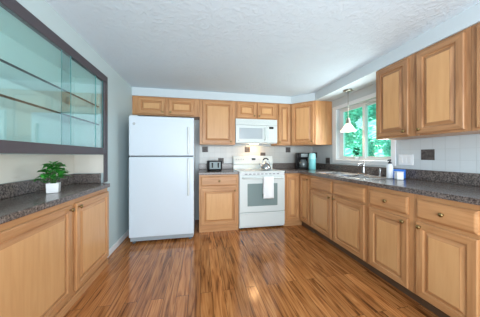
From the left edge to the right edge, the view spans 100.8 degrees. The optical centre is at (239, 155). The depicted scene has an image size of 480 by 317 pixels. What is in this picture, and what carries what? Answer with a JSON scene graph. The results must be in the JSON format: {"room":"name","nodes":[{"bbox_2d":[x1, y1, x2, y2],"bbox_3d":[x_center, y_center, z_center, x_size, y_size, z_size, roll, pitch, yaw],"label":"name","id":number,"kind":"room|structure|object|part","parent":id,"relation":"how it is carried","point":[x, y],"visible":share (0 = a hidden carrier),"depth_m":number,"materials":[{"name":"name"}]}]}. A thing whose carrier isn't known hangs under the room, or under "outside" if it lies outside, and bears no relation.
{"room":"kitchen","nodes":[
{"label":"kitchen","id":0,"kind":"room"},
{"bbox_2d":[0,0,131,248],"bbox_3d":[-1.390,0.049,0.326,0.500,2.235,6.180,0,0,-11],"label":"wall","id":1,"kind":"structure","parent":0,"point":[13,167],"depth_m":2.21,"materials":[{"name":"grey paint"}]},
{"bbox_2d":[0,0,107,181],"bbox_3d":[-1.475,-0.298,1.305,0.310,1.188,1.891,0,0,-11],"label":"hutch","id":2,"kind":"object","parent":1,"relation":"attached to","point":[50,94],"visible":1,"depth_m":1.63,"materials":[{"name":"clear glass"}]},
{"bbox_3d":[-1.273,-0.457,1.048,0.005,0.741,1.184,0,0,-11],"label":"sliding door","id":3,"kind":"part","parent":2,"relation":"part of","materials":[{"name":"clear glass"}]},
{"bbox_2d":[0,59,98,107],"bbox_3d":[-1.494,-0.536,1.280,0.237,0.014,1.808,0,0,-11],"label":"shelf","id":4,"kind":"object","parent":2,"relation":"attached to","point":[4,78],"depth_m":1.62,"materials":[{"name":"clear glass"}]},
{"bbox_2d":[0,94,98,124],"bbox_3d":[-1.494,-0.339,1.280,0.237,0.014,1.808,0,0,-11],"label":"shelf","id":5,"kind":"object","parent":2,"relation":"attached to","point":[3,106],"depth_m":1.60,"materials":[{"name":"clear glass"}]},
{"bbox_3d":[-1.444,-0.457,1.856,0.007,0.741,0.659,0,0,-11],"label":"sliding door","id":6,"kind":"part","parent":2,"relation":"part of","materials":[{"name":"clear glass"}]},
{"bbox_2d":[107,229,128,257],"bbox_3d":[-1.616,1.129,2.784,0.014,0.075,1.270,0,0,-11],"label":"baseboard","id":7,"kind":"structure","parent":1,"relation":"attached to","point":[121,239],"depth_m":2.56,"materials":[{"name":"white paint"}]},
{"bbox_2d":[64,220,438,316],"bbox_3d":[0.304,1.226,0.738,3.985,0.120,6.330,0,0,-11],"label":"floor","id":8,"kind":"structure","parent":0,"point":[267,271],"depth_m":1.81,"materials":[{"name":"laminate"}]},
{"bbox_2d":[0,188,108,316],"bbox_3d":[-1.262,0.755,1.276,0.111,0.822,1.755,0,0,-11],"label":"base cabinet","id":9,"kind":"object","parent":8,"relation":"on","point":[49,257],"visible":0.87,"depth_m":1.33,"materials":[{"name":"brown wood"}]},
{"bbox_3d":[-1.224,0.728,1.165,0.020,0.693,0.722,0,0,-11],"label":"door","id":10,"kind":"part","parent":9,"relation":"part of","materials":[{"name":"brown wood"}]},
{"bbox_2d":[0,173,109,223],"bbox_3d":[-1.433,0.267,1.283,0.387,0.144,1.825,0,0,-11],"label":"countertop","id":11,"kind":"structure","parent":9,"relation":"on","point":[19,199],"depth_m":1.48,"materials":[{"name":"stone"}]},
{"bbox_2d":[30,161,69,193],"bbox_3d":[-1.512,0.170,1.607,0.229,0.257,0.225,0,0,4],"label":"potted plant","id":12,"kind":"object","parent":11,"relation":"on","point":[53,186],"visible":1,"depth_m":1.58,"materials":[{"name":"green plant"}]},
{"bbox_3d":[-1.506,0.260,1.602,0.076,0.078,0.076,0,0,-31],"label":"pot","id":13,"kind":"part","parent":12,"relation":"part of","materials":[{"name":"white ceramic"}]},
{"bbox_3d":[-1.251,1.135,1.278,0.011,0.062,1.755,0,0,-11],"label":"moulding","id":14,"kind":"part","parent":9,"relation":"part of","materials":[{"name":"brown wood"}]},
{"bbox_3d":[-1.361,0.728,1.851,0.020,0.693,0.565,0,0,-11],"label":"door","id":15,"kind":"part","parent":9,"relation":"part of","materials":[{"name":"brown wood"}]},
{"bbox_2d":[129,115,194,243],"bbox_3d":[-1.115,0.315,3.016,0.830,1.702,0.805,0,0,-11],"label":"refrigerator","id":16,"kind":"object","parent":8,"relation":"on","point":[161,149],"visible":1,"depth_m":2.66,"materials":[{"name":"white metal"}]},
{"bbox_3d":[-1.051,0.548,2.694,0.830,1.066,0.058,0,0,-11],"label":"door","id":17,"kind":"part","parent":16,"relation":"part of","materials":[{"name":"white metal"}]},
{"bbox_3d":[-1.051,-0.261,2.694,0.830,0.527,0.058,0,0,-11],"label":"freezer door","id":18,"kind":"part","parent":16,"relation":"part of","materials":[{"name":"white metal"}]},
{"bbox_3d":[-0.704,0.292,2.711,0.027,0.507,0.046,0,0,-11],"label":"handle","id":19,"kind":"part","parent":16,"relation":"part of","materials":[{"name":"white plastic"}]},
{"bbox_3d":[-0.704,-0.206,2.711,0.027,0.370,0.046,0,0,-11],"label":"handle","id":20,"kind":"part","parent":16,"relation":"part of","materials":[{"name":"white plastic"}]},
{"bbox_2d":[199,174,238,232],"bbox_3d":[-0.373,0.728,3.320,0.605,0.876,0.671,0,0,-11],"label":"base cabinet","id":21,"kind":"object","parent":8,"relation":"on","point":[218,194],"visible":0.97,"depth_m":3.03,"materials":[{"name":"brown wood"}]},
{"bbox_2d":[199,163,238,174],"bbox_3d":[-0.381,0.217,3.336,0.612,0.143,0.652,0,0,-11],"label":"countertop","id":22,"kind":"structure","parent":21,"relation":"on","point":[226,167],"depth_m":3.35,"materials":[{"name":"stone"}]},
{"bbox_2d":[207,161,221,170],"bbox_3d":[-0.420,0.167,3.272,0.236,0.166,0.218,0,0,-14],"label":"toaster","id":23,"kind":"object","parent":22,"relation":"on","point":[211,165],"visible":0.98,"depth_m":3.18,"materials":[{"name":"black plastic"}]},
{"bbox_3d":[-0.398,0.157,3.183,0.176,0.115,0.005,0,0,-14],"label":"panel","id":24,"kind":"part","parent":23,"relation":"part of","materials":[{"name":"silver metal"}]},
{"bbox_3d":[-0.316,0.389,3.030,0.555,0.145,0.020,0,0,-11],"label":"drawer","id":25,"kind":"part","parent":21,"relation":"part of","materials":[{"name":"brown wood"}]},
{"bbox_3d":[-0.316,0.775,3.030,0.555,0.562,0.020,0,0,-11],"label":"door","id":26,"kind":"part","parent":21,"relation":"part of","materials":[{"name":"brown wood"}]},
{"bbox_2d":[233,156,284,228],"bbox_3d":[0.305,0.585,3.435,0.758,1.163,0.695,0,0,-11],"label":"range","id":27,"kind":"object","parent":8,"relation":"on","point":[254,211],"visible":0.91,"depth_m":3.16,"materials":[{"name":"white metal"}]},
{"bbox_3d":[0.252,0.069,3.710,0.220,0.075,0.015,0,0,-11],"label":"control panel","id":28,"kind":"part","parent":27,"relation":"part of","materials":[{"name":"white"}]},
{"bbox_2d":[233,169,284,172],"bbox_3d":[0.305,0.259,3.437,0.758,0.023,0.571,0,0,-11],"label":"cooktop","id":29,"kind":"object","parent":27,"relation":"in","point":[239,170],"depth_m":3.22,"materials":[{"name":"white metal"}]},
{"bbox_3d":[0.359,1.004,3.164,0.750,0.213,0.035,0,0,-11],"label":"storage drawer","id":30,"kind":"part","parent":27,"relation":"part of","materials":[{"name":"white metal"}]},
{"bbox_3d":[0.358,0.601,3.167,0.750,0.574,0.029,0,0,-11],"label":"oven door","id":31,"kind":"part","parent":27,"relation":"part of","materials":[{"name":"white metal"}]},
{"bbox_3d":[0.367,0.351,3.124,0.674,0.026,0.062,0,0,-11],"label":"handle","id":32,"kind":"part","parent":27,"relation":"part of","materials":[{"name":"white metal"}]},
{"bbox_2d":[259,158,270,169],"bbox_3d":[0.434,0.141,3.364,0.172,0.210,0.186,0,0,30],"label":"kettle","id":33,"kind":"object","parent":27,"relation":"on","point":[265,166],"visible":0.99,"depth_m":3.32,"materials":[{"name":"silver metal"}]},
{"bbox_2d":[263,176,273,198],"bbox_3d":[0.445,0.500,3.122,0.174,0.342,0.051,0,0,-11],"label":"dish towel","id":34,"kind":"object","parent":27,"relation":"hanging from","point":[268,182],"visible":1,"depth_m":3.10,"materials":[{"name":"white fabric"}]},
{"bbox_2d":[283,173,314,232],"bbox_3d":[1.130,0.728,3.480,0.874,0.876,0.943,0,0,-11],"label":"base cabinet","id":35,"kind":"object","parent":8,"relation":"on","point":[297,185],"visible":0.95,"depth_m":3.25,"materials":[{"name":"brown wood"}]},
{"bbox_3d":[0.865,0.683,3.265,0.227,0.735,0.020,0,0,-11],"label":"door","id":36,"kind":"part","parent":35,"relation":"part of","materials":[{"name":"brown wood"}]},
{"bbox_3d":[1.020,0.683,3.137,0.020,0.735,0.282,0,0,-11],"label":"door","id":37,"kind":"part","parent":35,"relation":"part of","materials":[{"name":"brown wood"}]},
{"bbox_2d":[272,163,479,205],"bbox_3d":[1.317,0.217,2.551,0.876,0.143,2.852,0,0,-11],"label":"countertop","id":38,"kind":"structure","parent":35,"relation":"on","point":[462,187],"depth_m":1.82,"materials":[{"name":"stone"}]},
{"bbox_2d":[295,153,308,168],"bbox_3d":[1.177,0.100,3.731,0.228,0.300,0.224,0,0,1],"label":"coffee maker","id":39,"kind":"object","parent":38,"relation":"on","point":[301,159],"visible":0.97,"depth_m":3.64,"materials":[{"name":"black plastic"}]},
{"bbox_2d":[308,153,315,169],"bbox_3d":[1.290,0.104,3.544,0.126,0.292,0.126,0,0,-11],"label":"canister","id":40,"kind":"object","parent":38,"relation":"on","point":[312,156],"visible":1,"depth_m":3.49,"materials":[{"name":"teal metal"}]},
{"bbox_3d":[1.290,0.011,3.544,0.126,0.106,0.126,0,0,-11],"label":"lid","id":41,"kind":"part","parent":40,"relation":"part of","materials":[{"name":"teal plastic"}]},
{"bbox_2d":[315,172,393,179],"bbox_3d":[1.427,0.331,2.557,0.474,0.170,0.888,0,0,-11],"label":"sink","id":42,"kind":"object","parent":38,"relation":"in","point":[343,174],"visible":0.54,"depth_m":2.56,"materials":[{"name":"silver metal"}]},
{"bbox_2d":[319,172,352,174],"bbox_3d":[1.363,0.331,2.769,0.378,0.168,0.391,0,0,-11],"label":"basin","id":43,"kind":"object","parent":42,"relation":"in","point":[329,173],"depth_m":2.95,"materials":[{"name":"silver metal"}]},
{"bbox_2d":[340,175,385,178],"bbox_3d":[1.447,0.331,2.346,0.378,0.168,0.411,0,0,-11],"label":"basin","id":44,"kind":"object","parent":42,"relation":"in","point":[352,176],"depth_m":2.50,"materials":[{"name":"silver metal"}]},
{"bbox_2d":[356,160,371,174],"bbox_3d":[1.577,0.151,2.597,0.152,0.187,0.200,0,0,-11],"label":"faucet","id":45,"kind":"object","parent":38,"relation":"on","point":[361,164],"visible":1,"depth_m":2.59,"materials":[{"name":"silver metal"}]},
{"bbox_2d":[386,159,392,177],"bbox_3d":[1.628,0.142,2.159,0.066,0.205,0.060,0,0,10],"label":"soap bottle","id":46,"kind":"object","parent":38,"relation":"on","point":[389,168],"visible":0.97,"depth_m":2.14,"materials":[{"name":"white plastic"}]},
{"bbox_2d":[394,171,403,179],"bbox_3d":[1.663,0.208,2.075,0.064,0.084,0.072,0,0,17],"label":"container","id":47,"kind":"object","parent":38,"relation":"on","point":[399,175],"visible":1,"depth_m":2.05,"materials":[{"name":"white plastic"}]},
{"bbox_2d":[393,169,405,177],"bbox_3d":[1.739,0.198,2.180,0.040,0.094,0.124,0,0,-31],"label":"box","id":48,"kind":"object","parent":38,"relation":"on","point":[402,170],"visible":0.49,"depth_m":2.16,"materials":[{"name":"blue cardboard"}]},
{"bbox_2d":[310,175,373,271],"bbox_3d":[1.432,0.728,2.525,0.651,0.876,1.041,0,0,-11],"label":"base cabinet","id":49,"kind":"object","parent":8,"relation":"on","point":[338,209],"visible":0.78,"depth_m":2.30,"materials":[{"name":"brown wood"}]},
{"bbox_3d":[1.101,0.400,2.725,0.020,0.143,0.484,0,0,-11],"label":"false drawer","id":50,"kind":"part","parent":49,"relation":"part of","materials":[{"name":"brown wood"}]},
{"bbox_3d":[1.101,0.776,2.725,0.020,0.556,0.484,0,0,-11],"label":"door","id":51,"kind":"part","parent":49,"relation":"part of","materials":[{"name":"brown wood"}]},
{"bbox_3d":[1.202,0.400,2.220,0.020,0.143,0.474,0,0,-11],"label":"false drawer","id":52,"kind":"part","parent":49,"relation":"part of","materials":[{"name":"brown wood"}]},
{"bbox_3d":[1.202,0.776,2.220,0.020,0.556,0.474,0,0,-11],"label":"door","id":53,"kind":"part","parent":49,"relation":"part of","materials":[{"name":"brown wood"}]},
{"bbox_2d":[368,186,421,304],"bbox_3d":[1.576,0.728,1.802,0.651,0.876,0.429,0,0,-11],"label":"base cabinet","id":54,"kind":"object","parent":8,"relation":"on","point":[390,212],"visible":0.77,"depth_m":1.70,"materials":[{"name":"brown wood"}]},
{"bbox_3d":[1.295,0.776,1.749,0.020,0.556,0.364,0,0,-11],"label":"door","id":55,"kind":"part","parent":54,"relation":"part of","materials":[{"name":"brown wood"}]},
{"bbox_3d":[1.295,0.400,1.749,0.020,0.143,0.364,0,0,-11],"label":"drawer","id":56,"kind":"part","parent":54,"relation":"part of","materials":[{"name":"brown wood"}]},
{"bbox_2d":[414,194,479,316],"bbox_3d":[1.658,0.728,1.387,0.651,0.876,0.414,0,0,-11],"label":"base cabinet","id":57,"kind":"object","parent":8,"relation":"on","point":[446,232],"visible":0.87,"depth_m":1.32,"materials":[{"name":"brown wood"}]},
{"bbox_3d":[1.376,0.400,1.340,0.020,0.143,0.343,0,0,-11],"label":"drawer","id":58,"kind":"part","parent":57,"relation":"part of","materials":[{"name":"brown wood"}]},
{"bbox_2d":[194,120,311,219],"bbox_3d":[-0.296,0.049,3.764,3.985,2.235,0.160,0,0,-11],"label":"wall","id":59,"kind":"structure","parent":0,"point":[203,153],"depth_m":3.72,"materials":[{"name":"white tile"}]},
{"bbox_2d":[132,96,199,119],"bbox_3d":[-1.204,-0.791,3.329,1.030,0.295,0.358,0,0,-11],"label":"upper cabinet","id":60,"kind":"object","parent":59,"relation":"attached to","point":[141,105],"visible":0.99,"depth_m":3.20,"materials":[{"name":"brown wood"}]},
{"bbox_3d":[-1.403,-0.789,3.148,0.400,0.255,0.020,0,0,-11],"label":"door","id":61,"kind":"part","parent":60,"relation":"part of","materials":[{"name":"brown wood"}]},
{"bbox_3d":[-0.952,-0.789,3.238,0.400,0.255,0.020,0,0,-11],"label":"door","id":62,"kind":"part","parent":60,"relation":"part of","materials":[{"name":"brown wood"}]},
{"bbox_2d":[200,99,234,145],"bbox_3d":[-0.403,-0.564,3.488,0.601,0.751,0.358,0,0,-11],"label":"upper cabinet","id":63,"kind":"object","parent":59,"relation":"attached to","point":[217,117],"visible":0.98,"depth_m":3.35,"materials":[{"name":"brown wood"}]},
{"bbox_3d":[0.367,0.040,3.820,2.248,0.452,0.010,0,0,-11],"label":"tile panel","id":64,"kind":"part","parent":59,"relation":"part of","materials":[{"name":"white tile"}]},
{"bbox_2d":[235,101,276,119],"bbox_3d":[0.266,-0.789,3.621,0.758,0.299,0.358,0,0,-11],"label":"upper cabinet","id":65,"kind":"object","parent":59,"relation":"attached to","point":[243,110],"visible":0.91,"depth_m":3.48,"materials":[{"name":"brown wood"}]},
{"bbox_3d":[0.115,-0.787,3.449,0.335,0.259,0.020,0,0,-11],"label":"door","id":66,"kind":"part","parent":65,"relation":"part of","materials":[{"name":"brown wood"}]},
{"bbox_2d":[235,118,276,143],"bbox_3d":[0.269,-0.425,3.608,0.752,0.424,0.370,0,0,-11],"label":"microwave","id":67,"kind":"object","parent":65,"relation":"attached to","point":[247,131],"visible":1,"depth_m":3.46,"materials":[{"name":"white plastic"}]},
{"bbox_3d":[0.197,-0.379,3.461,0.555,0.300,0.029,0,0,-11],"label":"door","id":68,"kind":"part","parent":67,"relation":"part of","materials":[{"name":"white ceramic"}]},
{"bbox_3d":[0.567,-0.379,3.535,0.195,0.300,0.029,0,0,-11],"label":"control panel","id":69,"kind":"part","parent":67,"relation":"part of","materials":[{"name":"white plastic"}]},
{"bbox_3d":[0.471,-0.787,3.520,0.335,0.259,0.020,0,0,-11],"label":"door","id":70,"kind":"part","parent":65,"relation":"part of","materials":[{"name":"brown wood"}]},
{"bbox_2d":[271,103,290,145],"bbox_3d":[0.772,-0.564,3.722,0.270,0.751,0.358,0,0,-11],"label":"upper cabinet","id":71,"kind":"object","parent":59,"relation":"attached to","point":[283,110],"visible":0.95,"depth_m":3.58,"materials":[{"name":"brown wood"}]},
{"bbox_3d":[0.795,-0.564,3.606,0.270,0.751,0.020,0,0,-11],"label":"frame","id":72,"kind":"part","parent":71,"relation":"part of","materials":[{"name":"brown wood"}]},
{"bbox_3d":[0.799,-0.561,3.585,0.226,0.711,0.020,0,0,-11],"label":"door","id":73,"kind":"part","parent":71,"relation":"part of","materials":[{"name":"brown wood"}]},
{"bbox_2d":[45,0,479,96],"bbox_3d":[0.304,-1.129,0.738,3.985,0.120,6.330,0,0,-11],"label":"ceiling","id":74,"kind":"structure","parent":0,"point":[288,48],"depth_m":1.78,"materials":[{"name":"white paint"}]},
{"bbox_2d":[340,89,355,131],"bbox_3d":[1.550,-0.643,2.846,0.208,0.593,0.208,0,0,-11],"label":"pendant lamp","id":75,"kind":"object","parent":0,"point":[348,127],"visible":1,"depth_m":2.81,"materials":[{"name":"silver metal"}]},
{"bbox_3d":[1.550,-0.403,2.846,0.208,0.112,0.208,0,0,-11],"label":"lamp shade","id":76,"kind":"part","parent":75,"relation":"part of","materials":[{"name":"white glass"}]},
{"bbox_2d":[312,83,479,173],"bbox_3d":[2.146,0.049,1.028,0.160,2.235,6.180,0,0,-11],"label":"wall","id":77,"kind":"structure","parent":0,"point":[459,153],"depth_m":1.96,"materials":[{"name":"white tile"}]},
{"bbox_2d":[132,3,479,103],"bbox_3d":[0.466,-1.005,0.694,3.285,0.128,6.180,0,0,-11],"label":"soffit","id":78,"kind":"structure","parent":77,"relation":"attached to","point":[365,76],"depth_m":2.59,"materials":[{"name":"grey paint"}]},
{"bbox_2d":[289,101,331,145],"bbox_3d":[1.232,-0.564,3.672,0.621,0.751,0.619,0,0,-11],"label":"upper cabinet","id":79,"kind":"object","parent":77,"relation":"attached to","point":[311,121],"visible":1,"depth_m":3.43,"materials":[{"name":"brown wood"}]},
{"bbox_3d":[1.098,-0.561,3.482,0.385,0.711,0.020,0,0,34],"label":"door","id":80,"kind":"part","parent":79,"relation":"part of","materials":[{"name":"brown wood"}]},
{"bbox_3d":[1.108,-0.564,3.497,0.425,0.751,0.014,0,0,34],"label":"frame","id":81,"kind":"part","parent":79,"relation":"part of","materials":[{"name":"brown wood"}]},
{"bbox_2d":[332,92,395,165],"bbox_3d":[1.758,-0.349,2.867,0.165,0.940,1.120,0,0,-11],"label":"window","id":82,"kind":"structure","parent":77,"relation":"in","point":[369,160],"depth_m":2.87,"materials":[{"name":"white paint"}]},
{"bbox_3d":[1.740,-0.349,3.057,0.030,0.770,0.479,0,0,-11],"label":"sash","id":83,"kind":"part","parent":82,"relation":"part of","materials":[{"name":"white plastic"}]},
{"bbox_2d":[352,147,360,159],"bbox_3d":[1.720,-0.034,2.939,0.115,0.191,0.148,0,0,-11],"label":"potted plant","id":84,"kind":"object","parent":82,"relation":"on","point":[354,153],"visible":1,"depth_m":2.92,"materials":[{"name":"green plant"}]},
{"bbox_3d":[1.742,0.075,2.844,0.125,0.025,0.970,0,0,-11],"label":"sill","id":85,"kind":"part","parent":82,"relation":"part of","materials":[{"name":"white paint"}]},
{"bbox_3d":[1.801,-0.349,2.855,0.085,0.830,0.970,0,0,-11],"label":"frame","id":86,"kind":"part","parent":82,"relation":"part of","materials":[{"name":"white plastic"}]},
{"bbox_3d":[1.858,-0.349,2.646,0.030,0.770,0.464,0,0,-11],"label":"sash","id":87,"kind":"part","parent":82,"relation":"part of","materials":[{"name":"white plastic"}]},
{"bbox_3d":[1.761,0.040,2.582,0.010,0.452,2.980,0,0,-11],"label":"tile panel","id":88,"kind":"part","parent":77,"relation":"part of","materials":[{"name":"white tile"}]},
{"bbox_2d":[399,154,412,164],"bbox_3d":[1.830,0.046,2.193,0.010,0.116,0.160,0,0,-11],"label":"switch plate","id":89,"kind":"object","parent":77,"relation":"attached to","point":[403,159],"visible":1,"depth_m":2.18,"materials":[{"name":"white paint"}]},
{"bbox_2d":[376,27,479,139],"bbox_3d":[1.726,-0.559,1.856,0.359,0.760,0.795,0,0,-11],"label":"upper cabinet","id":90,"kind":"object","parent":77,"relation":"attached to","point":[426,93],"visible":1,"depth_m":1.69,"materials":[{"name":"brown wood"}]},
{"bbox_3d":[1.549,-0.557,2.031,0.020,0.720,0.340,0,0,-11],"label":"door","id":91,"kind":"part","parent":90,"relation":"part of","materials":[{"name":"brown wood"}]},
{"bbox_3d":[1.629,-0.557,1.629,0.020,0.720,0.330,0,0,-11],"label":"door","id":92,"kind":"part","parent":90,"relation":"part of","materials":[{"name":"brown wood"}]},
{"bbox_2d":[471,22,479,130],"bbox_3d":[1.857,-0.559,1.271,0.329,0.760,0.400,0,0,-11],"label":"upper cabinet","id":93,"kind":"object","parent":77,"relation":"attached to","point":[475,29],"visible":1,"depth_m":1.42,"materials":[{"name":"brown wood"}]},
{"bbox_3d":[1.707,-0.557,1.236,0.020,0.720,0.340,0,0,-11],"label":"door","id":94,"kind":"part","parent":93,"relation":"part of","materials":[{"name":"brown wood"}]},
{"label":"outside","id":95,"kind":"structure","parent":0,"visible":0},
{"bbox_2d":[345,117,388,155],"bbox_3d":[11.409,-2.506,10.829,21.600,8.243,22.800,0,0,-11],"label":"lawn","id":96,"kind":"structure","parent":95,"point":[371,124],"depth_m":14.51,"materials":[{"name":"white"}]},
{"bbox_2d":[345,106,368,149],"bbox_3d":[4.019,-1.064,8.560,2.567,4.585,2.322,0,0,-11],"label":"tree","id":97,"kind":"object","parent":96,"relation":"on","point":[351,137],"visible":0.08,"depth_m":8.17,"materials":[{"name":"green plant"}]},
{"bbox_2d":[345,104,375,122],"bbox_3d":[7.861,-3.214,12.497,2.924,5.685,3.471,0,0,0],"label":"tree","id":98,"kind":"object","parent":96,"relation":"on","point":[372,108],"visible":0.07,"depth_m":12.07,"materials":[{"name":"green plant"}]},
{"bbox_2d":[355,133,386,155],"bbox_3d":[6.183,-0.283,9.477,1.233,1.659,1.199,0,0,-11],"label":"shrub","id":99,"kind":"object","parent":96,"relation":"on","point":[371,147],"visible":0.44,"depth_m":9.26,"materials":[{"name":"green plant"}]},
{"bbox_2d":[382,140,390,155],"bbox_3d":[6.303,-0.290,8.166,1.190,1.518,0.917,0,0,-37],"label":"shrub","id":100,"kind":"object","parent":96,"relation":"on","point":[388,142],"visible":0.21,"depth_m":8.19,"materials":[{"name":"green plant"}]}
]}

